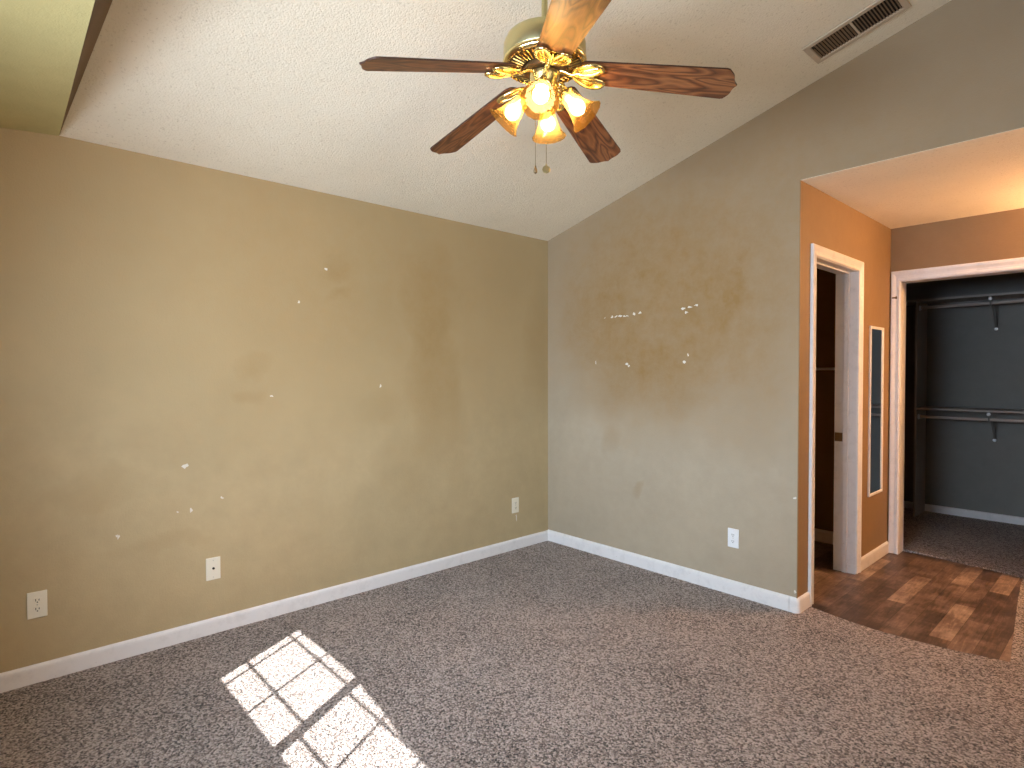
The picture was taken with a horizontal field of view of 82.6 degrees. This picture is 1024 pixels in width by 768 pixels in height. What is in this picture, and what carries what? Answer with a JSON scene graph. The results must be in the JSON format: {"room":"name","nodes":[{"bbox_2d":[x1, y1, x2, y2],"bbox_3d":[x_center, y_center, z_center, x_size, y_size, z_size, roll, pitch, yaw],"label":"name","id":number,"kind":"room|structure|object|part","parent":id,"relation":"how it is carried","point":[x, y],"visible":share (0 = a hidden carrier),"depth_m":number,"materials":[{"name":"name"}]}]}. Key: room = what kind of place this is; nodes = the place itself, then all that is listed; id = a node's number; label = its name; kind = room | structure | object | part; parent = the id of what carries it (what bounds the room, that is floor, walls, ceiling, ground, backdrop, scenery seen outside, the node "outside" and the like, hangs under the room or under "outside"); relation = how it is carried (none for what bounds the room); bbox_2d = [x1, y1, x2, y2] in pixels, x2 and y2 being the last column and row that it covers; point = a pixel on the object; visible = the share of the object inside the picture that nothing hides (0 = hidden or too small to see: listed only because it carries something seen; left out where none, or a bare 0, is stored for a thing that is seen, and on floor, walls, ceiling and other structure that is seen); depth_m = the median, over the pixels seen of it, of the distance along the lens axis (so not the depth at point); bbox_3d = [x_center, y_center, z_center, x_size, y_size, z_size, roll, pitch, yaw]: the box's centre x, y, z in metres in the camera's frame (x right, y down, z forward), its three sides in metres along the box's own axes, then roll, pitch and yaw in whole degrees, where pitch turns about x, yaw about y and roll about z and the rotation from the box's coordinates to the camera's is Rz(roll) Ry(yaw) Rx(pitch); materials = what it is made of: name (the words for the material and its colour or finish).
{"room":"empty bedroom","nodes":[
{"label":"empty bedroom","id":0,"kind":"room"},
{"bbox_2d":[0,0,94,135],"bbox_3d":[-0.642,-1.651,0.767,1.297,1.288,4.600,-1,2,-42],"label":"soffit","id":1,"kind":"structure","parent":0,"point":[42,41],"depth_m":1.95,"materials":[{"name":"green paint"}]},
{"bbox_2d":[0,127,547,672],"bbox_3d":[-1.271,0.087,3.416,4.120,2.440,0.120,-1,2,-42],"label":"wall","id":2,"kind":"structure","parent":0,"point":[303,390],"depth_m":3.12,"materials":[{"name":"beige paint"}]},
{"bbox_2d":[27,590,47,619],"bbox_3d":[-2.106,0.979,2.586,0.070,0.117,0.009,-1,2,-42],"label":"power outlet","id":3,"kind":"object","parent":2,"relation":"attached to","point":[36,601],"visible":1,"depth_m":2.58,"materials":[{"name":"beige plastic"}]},
{"bbox_2d":[33,606,41,612],"bbox_3d":[-2.105,0.999,2.584,0.029,0.029,0.003,-1,2,-42],"label":"socket","id":4,"kind":"object","parent":3,"relation":"attached to","point":[36,609],"depth_m":2.58,"materials":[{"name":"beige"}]},
{"bbox_2d":[33,597,41,603],"bbox_3d":[-2.105,0.960,2.583,0.029,0.029,0.003,-1,2,-42],"label":"socket","id":5,"kind":"object","parent":3,"relation":"attached to","point":[36,600],"depth_m":2.58,"materials":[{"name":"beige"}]},
{"bbox_2d":[59,0,112,134],"bbox_3d":[-0.348,-1.693,1.033,0.501,1.215,4.600,-1,2,-42],"label":"trim","id":6,"kind":"structure","parent":2,"relation":"attached to","point":[100,10],"depth_m":2.03,"materials":[{"name":"brown paint"}]},
{"bbox_2d":[206,556,220,580],"bbox_3d":[-1.573,0.973,3.069,0.070,0.117,0.012,-1,2,-42],"label":"cable jack plate","id":7,"kind":"object","parent":2,"relation":"attached to","point":[212,564],"visible":1,"depth_m":3.07,"materials":[{"name":"beige plastic"}]},
{"bbox_2d":[0,530,547,692],"bbox_3d":[-1.180,1.267,3.430,4.000,0.081,0.013,-1,2,-42],"label":"baseboard","id":8,"kind":"structure","parent":2,"relation":"attached to","point":[47,670],"depth_m":3.13,"materials":[{"name":"white paint"}]},
{"bbox_2d":[512,497,518,512],"bbox_3d":[0.027,0.942,4.525,0.070,0.117,0.009,-1,2,-42],"label":"power outlet","id":9,"kind":"object","parent":2,"relation":"attached to","point":[515,501],"visible":1,"depth_m":4.52,"materials":[{"name":"beige plastic"}]},
{"bbox_2d":[59,0,950,240],"bbox_3d":[0.313,-1.747,1.634,4.120,1.355,4.840,-1,2,-42],"label":"ceiling","id":10,"kind":"structure","parent":0,"point":[278,91],"depth_m":2.75,"materials":[{"name":"white paint"}]},
{"bbox_2d":[359,0,736,173],"bbox_3d":[0.068,-1.188,2.119,1.228,0.827,1.277,-1,1,-24],"label":"ceiling fan","id":11,"kind":"object","parent":10,"relation":"hanging from","point":[543,53],"visible":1,"depth_m":2.07,"materials":[{"name":"brown wood"}]},
{"bbox_3d":[-0.245,-1.080,1.979,0.547,0.006,0.152,-12,17,-24],"label":"blade","id":12,"kind":"part","parent":11,"relation":"part of","materials":[{"name":"brown wood"}]},
{"bbox_3d":[-0.151,-1.089,2.442,0.152,0.006,0.547,-16,1,-43],"label":"blade","id":13,"kind":"part","parent":11,"relation":"part of","materials":[{"name":"brown wood"}]},
{"bbox_3d":[0.007,-1.019,2.165,0.063,0.077,0.068,-1,2,-42],"label":"light bulb","id":14,"kind":"part","parent":11,"relation":"part of","materials":[{"name":"white glass"}]},
{"bbox_3d":[0.062,-1.083,2.157,0.055,0.053,0.024,0,1,5],"label":"light arm","id":15,"kind":"part","parent":11,"relation":"part of","materials":[{"name":"gold metal"}]},
{"bbox_3d":[0.093,-0.933,2.149,0.015,0.254,0.002,0,1,0],"label":"pull chain","id":16,"kind":"part","parent":11,"relation":"part of","materials":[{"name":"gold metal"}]},
{"bbox_3d":[0.103,-1.017,2.034,0.068,0.077,0.063,-1,2,-42],"label":"light bulb","id":17,"kind":"part","parent":11,"relation":"part of","materials":[{"name":"white glass"}]},
{"bbox_3d":[0.120,-1.167,2.144,0.272,0.009,0.272,-1,2,-42],"label":"motor plate","id":18,"kind":"part","parent":11,"relation":"part of","materials":[{"name":"gold metal"}]},
{"bbox_3d":[0.125,-0.936,2.149,0.004,0.248,0.002,0,1,0],"label":"pull chain","id":19,"kind":"part","parent":11,"relation":"part of","materials":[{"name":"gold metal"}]},
{"bbox_3d":[0.138,-1.021,2.260,0.068,0.077,0.063,-1,2,-42],"label":"light bulb","id":20,"kind":"part","parent":11,"relation":"part of","materials":[{"name":"white glass"}]},
{"bbox_3d":[0.179,-1.083,2.135,0.055,0.053,0.024,0,1,5],"label":"light arm","id":21,"kind":"part","parent":11,"relation":"part of","materials":[{"name":"gold metal"}]},
{"bbox_3d":[0.166,-1.076,1.747,0.152,0.006,0.547,11,10,-9],"label":"blade","id":22,"kind":"part","parent":11,"relation":"part of","materials":[{"name":"brown wood"}]},
{"bbox_3d":[0.233,-1.019,2.130,0.063,0.077,0.068,-1,2,-42],"label":"light bulb","id":23,"kind":"part","parent":11,"relation":"part of","materials":[{"name":"white glass"}]},
{"bbox_3d":[0.318,-1.091,2.495,0.152,0.006,0.547,-12,-15,27],"label":"blade","id":24,"kind":"part","parent":11,"relation":"part of","materials":[{"name":"brown wood"}]},
{"bbox_3d":[0.514,-1.083,2.066,0.547,0.006,0.152,11,-8,11],"label":"blade","id":25,"kind":"part","parent":11,"relation":"part of","materials":[{"name":"brown wood"}]},
{"bbox_2d":[802,0,911,63],"bbox_3d":[1.662,-1.724,2.824,0.204,0.116,0.417,-1,2,-42],"label":"ceiling vent","id":26,"kind":"object","parent":10,"relation":"in","point":[878,12],"visible":1,"depth_m":2.82,"materials":[{"name":"beige metal"}]},
{"bbox_2d":[0,541,1023,767],"bbox_3d":[0.976,1.336,2.305,5.676,0.020,4.620,-1,2,-42],"label":"floor","id":27,"kind":"structure","parent":0,"point":[546,654],"depth_m":2.53,"materials":[{"name":"grey carpet"}]},
{"bbox_2d":[548,0,1023,597],"bbox_3d":[1.884,-0.547,3.083,0.120,3.753,4.840,-1,2,-42],"label":"wall","id":28,"kind":"structure","parent":0,"point":[673,306],"depth_m":3.64,"materials":[{"name":"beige paint"}]},
{"bbox_2d":[548,529,789,610],"bbox_3d":[0.941,1.248,4.060,0.013,0.087,1.935,-1,2,-42],"label":"baseboard","id":29,"kind":"structure","parent":28,"relation":"attached to","point":[753,593],"depth_m":3.87,"materials":[{"name":"white paint"}]},
{"bbox_2d":[728,528,738,548],"bbox_3d":[1.364,0.950,3.592,0.009,0.117,0.070,-1,2,-42],"label":"power outlet","id":30,"kind":"object","parent":28,"relation":"attached to","point":[733,534],"visible":1,"depth_m":3.59,"materials":[{"name":"white plastic"}]},
{"bbox_2d":[814,268,835,531],"bbox_3d":[2.287,0.021,4.987,0.080,2.502,1.341,-1,2,-42],"label":"wall","id":31,"kind":"structure","parent":0,"point":[826,281],"depth_m":4.68,"materials":[{"name":"brown paint"}]},
{"bbox_2d":[814,528,832,543],"bbox_3d":[2.254,1.222,4.979,0.013,0.100,1.341,-1,2,-42],"label":"baseboard","id":32,"kind":"structure","parent":31,"relation":"attached to","point":[824,536],"depth_m":4.69,"materials":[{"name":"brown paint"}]},
{"bbox_2d":[816,367,834,369],"bbox_3d":[2.370,-0.123,4.777,0.075,0.040,0.700,-1,2,-42],"label":"towel bar","id":33,"kind":"object","parent":31,"relation":"attached to","point":[832,368],"visible":0.02,"depth_m":4.60,"materials":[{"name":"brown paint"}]},
{"bbox_2d":[797,180,890,597],"bbox_3d":[2.241,0.051,3.948,1.796,2.522,0.136,-1,2,-42],"label":"wall","id":34,"kind":"structure","parent":0,"point":[827,222],"depth_m":3.81,"materials":[{"name":"beige paint"}]},
{"bbox_2d":[789,592,809,613],"bbox_3d":[1.667,1.260,3.374,0.164,0.087,0.052,-1,2,-42],"label":"baseboard","id":35,"kind":"structure","parent":34,"relation":"attached to","point":[800,604],"depth_m":3.33,"materials":[{"name":"white paint"}]},
{"bbox_2d":[808,243,863,606],"bbox_3d":[2.018,0.239,3.738,0.876,2.122,0.156,-1,2,-42],"label":"door frame","id":36,"kind":"structure","parent":34,"relation":"in","point":[849,312],"depth_m":3.96,"materials":[{"name":"white paint"}]},
{"bbox_3d":[2.257,0.365,4.027,0.004,0.060,0.049,-1,2,-42],"label":"strike plate","id":37,"kind":"part","parent":36,"relation":"part of","materials":[{"name":"gold metal"}]},
{"bbox_2d":[861,541,888,570],"bbox_3d":[2.621,1.243,4.216,0.637,0.087,0.013,-1,2,-42],"label":"baseboard","id":38,"kind":"structure","parent":34,"relation":"attached to","point":[882,550],"depth_m":4.20,"materials":[{"name":"white paint"}]},
{"bbox_2d":[867,326,883,496],"bbox_3d":[2.623,0.193,4.197,0.300,1.207,0.012,-1,2,-42],"label":"wall mirror","id":39,"kind":"object","parent":34,"relation":"attached to","point":[876,334],"visible":1,"depth_m":4.19,"materials":[{"name":"grey mirror"}]},
{"bbox_2d":[801,127,1023,228],"bbox_3d":[3.086,-1.180,2.904,1.676,0.082,2.734,-1,2,-42],"label":"ceiling","id":40,"kind":"structure","parent":0,"point":[988,178],"depth_m":3.34,"materials":[{"name":"white paint"}]},
{"bbox_2d":[811,508,1023,661],"bbox_3d":[2.988,1.307,4.391,3.460,0.051,3.200,-1,2,-42],"label":"floor","id":41,"kind":"structure","parent":0,"point":[944,603],"depth_m":3.75,"materials":[{"name":"brown wood"}]},
{"bbox_2d":[913,302,926,516],"bbox_3d":[3.943,0.239,5.627,0.353,2.035,0.018,-1,2,-42],"label":"panel","id":42,"kind":"object","parent":41,"relation":"on","point":[920,381],"visible":0.94,"depth_m":5.59,"materials":[{"name":"beige"}]},
{"bbox_2d":[888,208,1023,553],"bbox_3d":[3.828,0.058,3.446,0.115,2.522,2.744,-1,2,-42],"label":"wall","id":43,"kind":"structure","parent":0,"point":[997,235],"depth_m":4.10,"materials":[{"name":"beige paint"}]},
{"bbox_2d":[888,257,1023,553],"bbox_3d":[3.193,0.225,4.145,0.165,2.131,0.842,-1,2,-42],"label":"door frame","id":44,"kind":"structure","parent":43,"relation":"in","point":[899,279],"depth_m":4.38,"materials":[{"name":"white paint"}]},
{"bbox_2d":[904,272,1023,516],"bbox_3d":[4.438,0.009,5.415,0.100,2.502,2.800,-1,2,-42],"label":"wall","id":45,"kind":"structure","parent":0,"point":[970,364],"depth_m":5.48,"materials":[{"name":"grey paint"}]},
{"bbox_2d":[904,501,1023,524],"bbox_3d":[4.398,1.225,5.401,0.013,0.071,2.800,-1,2,-42],"label":"baseboard","id":46,"kind":"structure","parent":45,"relation":"attached to","point":[930,508],"depth_m":5.48,"materials":[{"name":"white paint"}]},
{"bbox_2d":[906,291,1023,305],"bbox_3d":[4.268,-0.782,5.247,0.354,0.019,2.800,-1,2,-42],"label":"closet shelf","id":47,"kind":"object","parent":45,"relation":"attached to","point":[1019,294],"visible":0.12,"depth_m":5.28,"materials":[{"name":"beige wood"}]},
{"bbox_2d":[916,406,1023,413],"bbox_3d":[4.580,0.242,4.926,0.354,0.018,1.877,-1,2,-42],"label":"closet shelf","id":48,"kind":"object","parent":45,"relation":"attached to","point":[1020,411],"visible":1,"depth_m":5.23,"materials":[{"name":"beige"}]},
{"bbox_2d":[917,414,1023,422],"bbox_3d":[4.497,0.322,4.851,0.052,0.052,1.877,-1,2,-42],"label":"closet rod","id":49,"kind":"object","parent":45,"relation":"attached to","point":[919,416],"visible":1,"depth_m":5.25,"materials":[{"name":"beige metal"}]},
{"bbox_2d":[919,299,1023,310],"bbox_3d":[4.495,-0.707,4.831,0.052,0.052,1.877,-1,2,-42],"label":"closet rod","id":50,"kind":"object","parent":45,"relation":"attached to","point":[1021,300],"visible":1,"depth_m":5.23,"materials":[{"name":"beige"}]},
{"bbox_2d":[986,412,996,442],"bbox_3d":[4.313,0.396,5.239,0.332,0.300,0.030,-1,2,-42],"label":"shelf bracket","id":51,"kind":"object","parent":45,"relation":"attached to","point":[993,424],"visible":0.88,"depth_m":5.33,"materials":[{"name":"grey metal"}]},
{"bbox_2d":[988,296,998,331],"bbox_3d":[4.312,-0.622,5.219,0.332,0.300,0.030,-1,2,-42],"label":"shelf bracket","id":52,"kind":"object","parent":45,"relation":"attached to","point":[995,311],"visible":1,"depth_m":5.31,"materials":[{"name":"grey metal"}]}
]}

